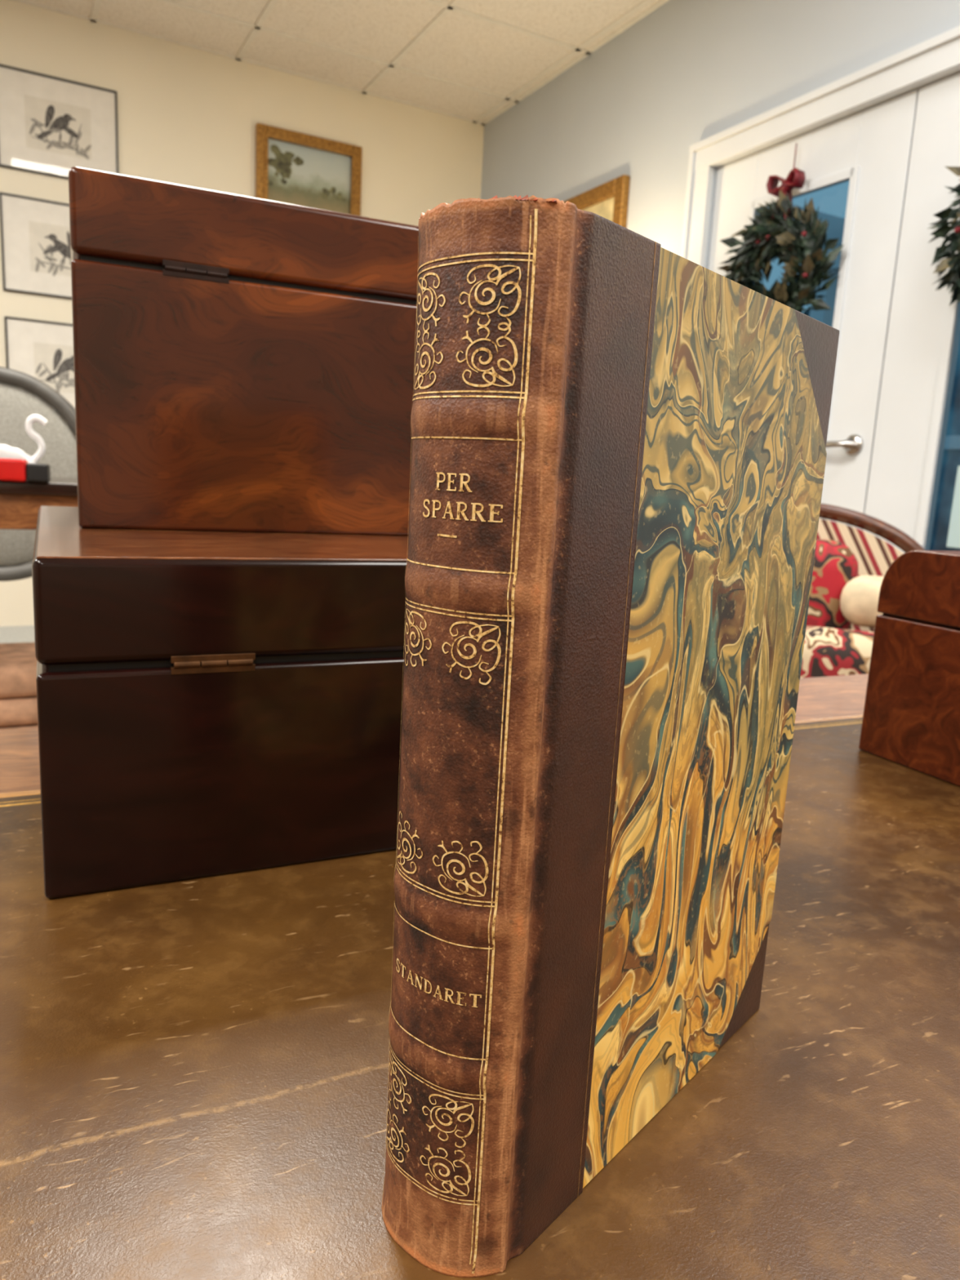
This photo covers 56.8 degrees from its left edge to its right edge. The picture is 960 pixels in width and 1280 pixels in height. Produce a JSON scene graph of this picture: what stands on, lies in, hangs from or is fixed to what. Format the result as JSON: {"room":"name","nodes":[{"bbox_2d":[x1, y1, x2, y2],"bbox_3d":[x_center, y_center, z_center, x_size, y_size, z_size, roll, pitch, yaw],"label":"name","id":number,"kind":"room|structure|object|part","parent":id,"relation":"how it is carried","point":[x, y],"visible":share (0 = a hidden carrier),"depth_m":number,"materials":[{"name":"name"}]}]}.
{"room":"antique shop","nodes":[
{"label":"antique shop","id":0,"kind":"room"},
{"bbox_2d":[0,0,484,626],"bbox_3d":[-2.729,-1.232,3.486,6.300,2.706,0.151,-3,12,-28],"label":"wall","id":1,"kind":"structure","parent":0,"point":[187,116],"depth_m":3.98,"materials":[{"name":"beige paint"}]},
{"bbox_2d":[0,191,71,299],"bbox_3d":[-1.791,-1.669,3.807,0.462,0.385,0.016,-3,12,-28],"label":"framed bird print","id":2,"kind":"object","parent":1,"relation":"attached to","point":[35,233],"visible":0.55,"depth_m":3.76,"materials":[{"name":"paper"}]},
{"bbox_2d":[4,315,75,408],"bbox_3d":[-1.816,-1.188,3.895,0.462,0.386,0.016,-3,12,-28],"label":"framed bird print","id":3,"kind":"object","parent":1,"relation":"attached to","point":[42,350],"visible":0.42,"depth_m":3.84,"materials":[{"name":"paper"}]},
{"bbox_3d":[-1.816,-1.188,3.895,0.462,0.386,0.015,-3,12,-28],"label":"frame","id":4,"kind":"part","parent":3,"relation":"part of","materials":[{"name":"grey wood"}]},
{"bbox_2d":[0,63,118,179],"bbox_3d":[-1.766,-2.145,3.721,0.462,0.385,0.016,-3,12,-28],"label":"framed bird print","id":5,"kind":"object","parent":1,"relation":"attached to","point":[51,126],"visible":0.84,"depth_m":3.71,"materials":[{"name":"paper"}]},
{"bbox_2d":[254,122,362,216],"bbox_3d":[-0.809,-2.163,4.220,0.509,0.430,0.041,-3,12,-28],"label":"landscape painting","id":6,"kind":"object","parent":1,"relation":"attached to","point":[292,167],"visible":0.71,"depth_m":4.21,"materials":[{"name":"fabric"}]},
{"bbox_2d":[26,0,659,121],"bbox_3d":[-0.866,-1.915,-0.072,6.300,0.100,7.800,-3,12,-28],"label":"ceiling","id":7,"kind":"structure","parent":0,"point":[461,48],"depth_m":3.72,"materials":[{"name":"tile"}]},
{"bbox_2d":[12,0,668,124],"bbox_3d":[-0.869,-1.864,-0.063,6.000,0.007,7.500,-3,12,-28],"label":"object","id":8,"kind":"structure","parent":7,"relation":"attached to","point":[258,26],"depth_m":3.77,"materials":[{"name":"metal"}]},
{"bbox_2d":[480,0,959,269],"bbox_3d":[1.774,-0.657,1.622,0.151,2.706,7.500,-3,12,-28],"label":"wall","id":9,"kind":"structure","parent":0,"point":[687,73],"depth_m":3.32,"materials":[{"name":"grey paint"}]},
{"bbox_2d":[564,174,630,227],"bbox_3d":[0.444,-1.682,3.838,0.035,0.470,0.570,-3,12,-28],"label":"picture","id":10,"kind":"object","parent":9,"relation":"attached to","point":[609,200],"visible":0.25,"depth_m":3.65,"materials":[{"name":"fabric"}]},
{"bbox_2d":[708,89,918,530],"bbox_3d":[0.997,-0.611,3.004,0.046,2.022,0.794,-3,12,-28],"label":"door","id":11,"kind":"structure","parent":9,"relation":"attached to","point":[877,139],"depth_m":2.67,"materials":[{"name":"white wood"}]},
{"bbox_2d":[717,142,844,315],"bbox_3d":[0.925,-1.255,2.834,0.162,0.647,0.483,-3,12,-28],"label":"wreath","id":12,"kind":"object","parent":11,"relation":"hanging from","point":[771,237],"visible":0.65,"depth_m":2.78,"materials":[{"name":"green plant"}]},
{"bbox_2d":[746,165,860,449],"bbox_3d":[0.983,-0.667,2.972,0.012,1.592,0.444,-2,12,-28],"label":"bead","id":13,"kind":"object","parent":11,"relation":"attached to","point":[853,173],"visible":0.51,"depth_m":2.71,"materials":[{"name":"white wood"}]},
{"bbox_2d":[843,434,862,455],"bbox_3d":[1.116,-0.591,2.685,0.046,0.064,0.064,-3,12,-28],"label":"rosette","id":14,"kind":"object","parent":11,"relation":"attached to","point":[853,445],"visible":0.98,"depth_m":2.68,"materials":[{"name":"silver metal"}]},
{"bbox_2d":[826,440,844,448],"bbox_3d":[1.070,-0.601,2.724,0.030,0.022,0.119,-3,12,-28],"label":"lever","id":15,"kind":"object","parent":14,"relation":"attached to","point":[831,443],"visible":0.6,"depth_m":2.69,"materials":[{"name":"silver metal"}]},
{"bbox_2d":[680,25,959,266],"bbox_3d":[1.205,-0.580,2.660,0.186,2.125,1.800,-3,12,-28],"label":"trim","id":16,"kind":"structure","parent":9,"relation":"attached to","point":[935,59],"depth_m":2.75,"materials":[{"name":"white wood"}]},
{"bbox_2d":[862,72,959,553],"bbox_3d":[1.372,-0.466,2.312,0.046,2.022,0.794,-3,12,-28],"label":"door","id":17,"kind":"structure","parent":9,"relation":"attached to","point":[917,315],"depth_m":2.50,"materials":[{"name":"white wood"}]},
{"bbox_2d":[915,217,959,548],"bbox_3d":[1.352,-0.524,2.290,0.010,1.592,0.424,-3,12,-28],"label":"bead","id":18,"kind":"object","parent":17,"relation":"attached to","point":[952,310],"visible":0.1,"depth_m":2.45,"materials":[{"name":"white wood"}]},
{"bbox_2d":[928,166,959,306],"bbox_3d":[1.307,-1.105,2.145,0.146,0.656,0.483,-3,12,-28],"label":"wreath","id":19,"kind":"object","parent":17,"relation":"hanging from","point":[952,260],"visible":1,"depth_m":2.30,"materials":[{"name":"green plant"}]},
{"bbox_3d":[-1.011,0.842,0.430,6.300,0.100,7.800,-3,12,-28],"label":"floor","id":20,"kind":"structure","parent":0,"visible":0},
{"bbox_2d":[0,366,76,643],"bbox_3d":[-1.129,-0.089,2.111,0.540,1.122,0.567,-3,12,-29],"label":"upholstered chair","id":21,"kind":"object","parent":20,"relation":"on","point":[17,404],"visible":0.25,"depth_m":2.26,"materials":[{"name":"fabric"}]},
{"bbox_3d":[-1.119,0.057,2.108,0.540,0.110,0.500,-3,12,-29],"label":"seat","id":22,"kind":"part","parent":21,"relation":"part of","materials":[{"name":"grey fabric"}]},
{"bbox_2d":[0,477,77,729],"bbox_3d":[-0.982,0.127,1.675,0.600,0.862,0.400,-2,12,-28],"label":"side table","id":23,"kind":"object","parent":20,"relation":"on","point":[20,502],"visible":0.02,"depth_m":1.59,"materials":[{"name":"brown wood"}]},
{"bbox_2d":[0,642,37,729],"bbox_3d":[-0.981,0.108,1.672,0.460,0.160,0.300,-2,12,-28],"label":"folded blanket","id":24,"kind":"object","parent":23,"relation":"on","point":[18,661],"depth_m":1.60,"materials":[{"name":"beige fabric"}]},
{"bbox_2d":[0,457,50,482],"bbox_3d":[-0.773,-0.283,1.479,0.100,0.036,0.050,-1,11,-20],"label":"tin","id":25,"kind":"object","parent":23,"relation":"on","point":[11,469],"visible":1,"depth_m":1.46,"materials":[{"name":"red metal"}]},
{"bbox_2d":[0,414,47,463],"bbox_3d":[-0.823,-0.347,1.593,0.088,0.116,0.046,-1,11,-20],"label":"swan figurine","id":26,"kind":"object","parent":25,"relation":"on","point":[6,451],"visible":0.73,"depth_m":1.59,"materials":[{"name":"white ceramic"}]},
{"bbox_3d":[-0.741,-0.281,1.491,0.032,0.030,0.044,-1,11,-20],"label":"lid","id":27,"kind":"part","parent":25,"relation":"part of","materials":[{"name":"black metal"}]},
{"bbox_3d":[-0.983,0.138,1.677,0.560,0.840,0.360,-2,12,-28],"label":"frame","id":28,"kind":"part","parent":23,"relation":"part of","materials":[{"name":"brown wood"}]},
{"bbox_2d":[0,673,959,1279],"bbox_3d":[-0.012,0.539,0.004,1.950,0.750,1.320,-2,11,-25],"label":"writing desk","id":29,"kind":"object","parent":20,"relation":"on","point":[194,1078],"visible":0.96,"depth_m":0.23,"materials":[{"name":"brown wood"}]},
{"bbox_2d":[31,506,408,898],"bbox_3d":[-0.095,-0.003,0.518,0.290,0.123,0.342,-2,11,-26],"label":"wooden box","id":30,"kind":"object","parent":29,"relation":"on","point":[209,703],"visible":0.53,"depth_m":0.33,"materials":[{"name":"brown wood"}]},
{"bbox_3d":[-0.092,-0.045,0.510,0.290,0.038,0.340,-2,11,-26],"label":"lid","id":31,"kind":"part","parent":30,"relation":"part of","materials":[{"name":"brown wood"}]},
{"bbox_2d":[68,166,418,535],"bbox_3d":[-0.123,-0.163,0.600,0.275,0.160,0.312,-2,11,-24],"label":"box","id":32,"kind":"object","parent":30,"relation":"on","point":[242,363],"visible":0.63,"depth_m":0.43,"materials":[{"name":"wood"}]},
{"bbox_3d":[-0.120,-0.224,0.589,0.275,0.037,0.310,-2,11,-24],"label":"lid","id":33,"kind":"part","parent":32,"relation":"part of","materials":[{"name":"brown wood"}]},
{"bbox_3d":[-0.220,0.073,0.413,1.690,0.003,0.007,-2,11,-25],"label":"wood moulding","id":34,"kind":"part","parent":29,"relation":"part of","materials":[{"name":"brown wood"}]},
{"bbox_2d":[382,195,839,1277],"bbox_3d":[0.035,0.019,0.214,0.034,0.201,0.136,12,13,39],"label":"book","id":35,"kind":"object","parent":29,"relation":"on","point":[619,454],"visible":1,"depth_m":0.17,"materials":[{"name":"leather"}]},
{"bbox_2d":[858,550,959,786],"bbox_3d":[0.388,0.019,0.518,0.240,0.128,0.180,-2,11,-24],"label":"box","id":36,"kind":"object","parent":29,"relation":"on","point":[911,715],"visible":1,"depth_m":0.52,"materials":[{"name":"brown wood"}]},
{"bbox_3d":[0.390,-0.024,0.510,0.240,0.040,0.180,-2,11,-24],"label":"lid","id":37,"kind":"part","parent":36,"relation":"part of","materials":[{"name":"brown wood"}]},
{"bbox_2d":[800,503,924,678],"bbox_3d":[0.578,0.166,1.819,0.760,0.895,0.675,7,11,20],"label":"sofa","id":38,"kind":"object","parent":20,"relation":"on","point":[851,566],"visible":0.14,"depth_m":1.76,"materials":[{"name":"fabric"}]},
{"bbox_2d":[806,538,858,629],"bbox_3d":[0.586,-0.040,1.878,0.370,0.360,0.130,7,11,20],"label":"cushion","id":39,"kind":"object","parent":38,"relation":"on","point":[835,564],"depth_m":1.76,"materials":[{"name":"fabric"}]},
{"bbox_2d":[840,575,884,627],"bbox_3d":[0.783,-0.072,1.717,0.160,0.100,0.100,7,11,20],"label":"cushion","id":40,"kind":"object","parent":38,"relation":"on","point":[859,595],"depth_m":1.70,"materials":[{"name":"fabric"}]},
{"bbox_3d":[0.675,-0.091,2.004,0.652,0.445,0.051,7,11,20],"label":"rail","id":41,"kind":"part","parent":38,"relation":"part of","materials":[{"name":"brown wood"}]},
{"label":"outside","id":42,"kind":"structure","parent":0,"visible":0},
{"bbox_3d":[5.112,0.539,3.971,7.850,0.100,11.000,-3,12,-28],"label":"ground","id":43,"kind":"structure","parent":42,"visible":0},
{"bbox_2d":[767,204,844,327],"bbox_3d":[2.337,-0.884,3.325,2.440,2.600,5.000,-3,12,-28],"label":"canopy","id":44,"kind":"object","parent":43,"relation":"on","point":[835,229],"visible":0.04,"depth_m":5.74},
{"bbox_2d":[804,310,959,551],"bbox_3d":[6.478,-1.113,4.941,0.401,2.900,12.000,-3,12,-28],"label":"facade","id":45,"kind":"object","parent":43,"relation":"on","point":[951,458],"visible":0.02,"depth_m":8.36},
{"bbox_2d":[808,315,959,449],"bbox_3d":[6.291,-1.752,4.706,0.101,1.420,12.000,-3,12,-28],"label":"crown molding","id":46,"kind":"structure","parent":45,"relation":"attached to","point":[952,442],"depth_m":8.21,"materials":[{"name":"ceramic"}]},
{"bbox_2d":[946,466,959,547],"bbox_3d":[5.623,-1.413,6.064,0.034,2.000,7.150,-3,12,-28],"label":"windows","id":47,"kind":"structure","parent":45,"relation":"attached to","point":[953,536],"depth_m":8.28,"materials":[{"name":"glass"}]}
]}

